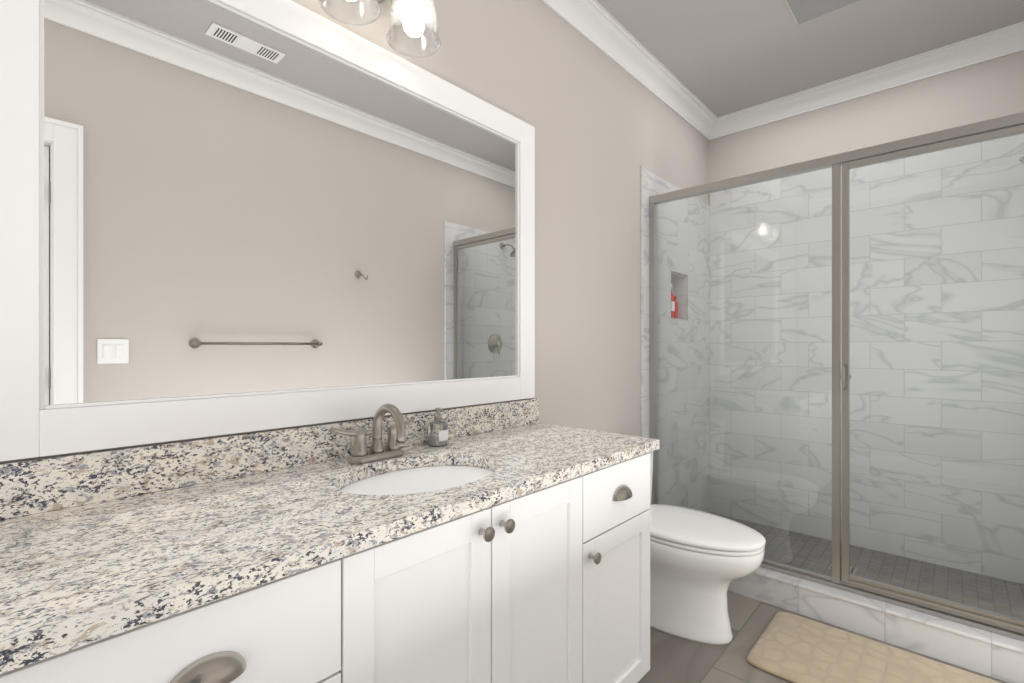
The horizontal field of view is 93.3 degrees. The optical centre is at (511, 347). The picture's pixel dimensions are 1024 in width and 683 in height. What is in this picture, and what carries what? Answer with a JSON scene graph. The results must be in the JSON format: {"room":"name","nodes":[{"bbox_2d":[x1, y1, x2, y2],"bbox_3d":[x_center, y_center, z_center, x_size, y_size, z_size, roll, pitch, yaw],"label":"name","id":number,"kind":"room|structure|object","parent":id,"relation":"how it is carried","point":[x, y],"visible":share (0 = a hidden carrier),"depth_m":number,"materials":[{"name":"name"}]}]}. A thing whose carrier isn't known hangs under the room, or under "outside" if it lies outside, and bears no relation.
{"room":"bathroom","nodes":[
{"label":"bathroom","id":0,"kind":"room"},
{"bbox_2d":[0,0,711,462],"bbox_3d":[-0.129,-0.180,1.840,0.120,2.740,4.533,0,0,43],"label":"wall","id":1,"kind":"structure","parent":0,"point":[598,120],"depth_m":2.21,"materials":[{"name":"paint"}]},
{"bbox_2d":[0,0,534,461],"bbox_3d":[-0.431,-0.342,1.401,0.026,1.092,1.519,0,0,43],"label":"mirror","id":2,"kind":"object","parent":1,"relation":"attached to","point":[221,217],"visible":0.96,"depth_m":1.16,"materials":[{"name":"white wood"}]},
{"bbox_2d":[0,398,538,517],"bbox_3d":[-0.426,0.260,1.412,0.020,0.100,1.562,0,0,43],"label":"backsplash","id":3,"kind":"structure","parent":1,"relation":"attached to","point":[30,486],"depth_m":1.09,"materials":[{"name":"stone"}]},
{"bbox_2d":[317,0,440,57],"bbox_3d":[-0.369,-1.011,1.335,0.207,0.264,0.356,0,0,43],"label":"sconce","id":4,"kind":"object","parent":1,"relation":"attached to","point":[415,18],"visible":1,"depth_m":1.34,"materials":[{"name":"clear glass"}]},
{"bbox_2d":[541,0,722,139],"bbox_3d":[-0.049,-1.500,1.766,0.096,0.099,4.332,0,0,43],"label":"crown molding","id":5,"kind":"structure","parent":1,"relation":"attached to","point":[596,23],"depth_m":2.51,"materials":[{"name":"white wood"}]},
{"bbox_2d":[597,0,1023,116],"bbox_3d":[0.543,-1.600,1.221,1.907,0.100,4.533,0,0,43],"label":"ceiling","id":6,"kind":"structure","parent":0,"point":[718,58],"depth_m":2.41,"materials":[{"name":"paint"}]},
{"bbox_2d":[786,0,859,24],"bbox_3d":[1.351,-1.529,2.038,0.330,0.040,0.330,0,0,43],"label":"ceiling vent","id":7,"kind":"object","parent":6,"relation":"in","point":[802,11],"visible":1,"depth_m":2.15,"materials":[{"name":"white plastic"}]},
{"bbox_2d":[638,591,1007,682],"bbox_3d":[0.543,1.230,1.221,1.907,0.080,4.533,0,0,43],"label":"floor","id":8,"kind":"structure","parent":0,"point":[674,659],"depth_m":1.87,"materials":[{"name":"tile"}]},
{"bbox_2d":[0,446,659,682],"bbox_3d":[-0.234,0.766,1.221,0.560,0.848,1.520,0,0,43],"label":"bathroom vanity","id":9,"kind":"object","parent":8,"relation":"on","point":[505,542],"depth_m":0.97,"materials":[{"name":"white wood"}]},
{"bbox_2d":[0,422,659,661],"bbox_3d":[-0.233,0.325,1.234,0.544,0.031,1.562,0,0,43],"label":"countertop","id":10,"kind":"structure","parent":9,"relation":"on","point":[73,571],"depth_m":0.83,"materials":[{"name":"stone"}]},
{"bbox_2d":[330,404,414,463],"bbox_3d":[-0.338,0.231,1.309,0.154,0.157,0.263,0,0,43],"label":"faucet","id":11,"kind":"object","parent":10,"relation":"on","point":[378,451],"visible":1,"depth_m":1.30,"materials":[{"name":"silver metal"}]},
{"bbox_2d":[316,454,515,505],"bbox_3d":[-0.224,0.415,1.204,0.384,0.173,0.498,0,0,43],"label":"sink","id":12,"kind":"object","parent":10,"relation":"in","point":[385,485],"depth_m":1.25,"materials":[{"name":"white ceramic"}]},
{"bbox_2d":[428,408,447,446],"bbox_3d":[-0.234,0.250,1.526,0.055,0.118,0.054,0,0,43],"label":"soap dispenser","id":13,"kind":"object","parent":10,"relation":"on","point":[440,439],"visible":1,"depth_m":1.52,"materials":[{"name":"clear glass"}]},
{"bbox_2d":[649,451,765,644],"bbox_3d":[0.710,0.828,2.118,0.724,0.725,0.428,0,0,43],"label":"toilet","id":14,"kind":"object","parent":8,"relation":"on","point":[700,561],"visible":0.46,"depth_m":1.96,"materials":[{"name":"white ceramic"}]},
{"bbox_2d":[747,612,1000,682],"bbox_3d":[1.360,1.182,1.700,0.880,0.015,0.486,0,0,43],"label":"bath mat","id":15,"kind":"object","parent":8,"relation":"on","point":[792,648],"visible":0.98,"depth_m":1.82,"materials":[{"name":"fabric"}]},
{"bbox_2d":[829,564,856,574],"bbox_3d":[1.727,1.153,2.521,0.110,0.003,0.110,0,0,43],"label":"shower drain","id":16,"kind":"object","parent":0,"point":[852,571],"visible":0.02,"depth_m":2.51,"materials":[{"name":"grey metal"}]},
{"bbox_2d":[712,51,1023,181],"bbox_3d":[2.039,-0.180,2.856,1.680,2.740,0.100,0,0,43],"label":"wall","id":17,"kind":"structure","parent":0,"point":[994,88],"depth_m":2.74,"materials":[{"name":"paint"}]},
{"bbox_2d":[641,134,1023,682],"bbox_3d":[1.639,0.040,2.479,1.796,2.300,0.996,0,0,43],"label":"shower","id":18,"kind":"structure","parent":17,"relation":"attached to","point":[989,654],"depth_m":2.70,"materials":[{"name":"stone"}]},
{"bbox_2d":[671,284,677,318],"bbox_3d":[0.982,-0.286,3.017,0.049,0.215,0.080,0,0,43],"label":"bottle","id":19,"kind":"object","parent":18,"relation":"in","point":[675,308],"depth_m":2.99,"materials":[{"name":"red plastic"}]},
{"bbox_2d":[649,112,1023,640],"bbox_3d":[1.401,0.105,2.154,1.685,1.898,0.099,0,0,43],"label":"shower enclosure","id":20,"kind":"object","parent":18,"relation":"attached to","point":[1008,126],"visible":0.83,"depth_m":2.10,"materials":[{"name":"clear glass"}]},
{"bbox_2d":[721,21,1023,135],"bbox_3d":[1.975,-1.500,2.781,1.470,0.099,0.096,0,0,43],"label":"crown molding","id":21,"kind":"structure","parent":17,"relation":"attached to","point":[1007,40],"depth_m":2.69,"materials":[{"name":"white wood"}]}
]}

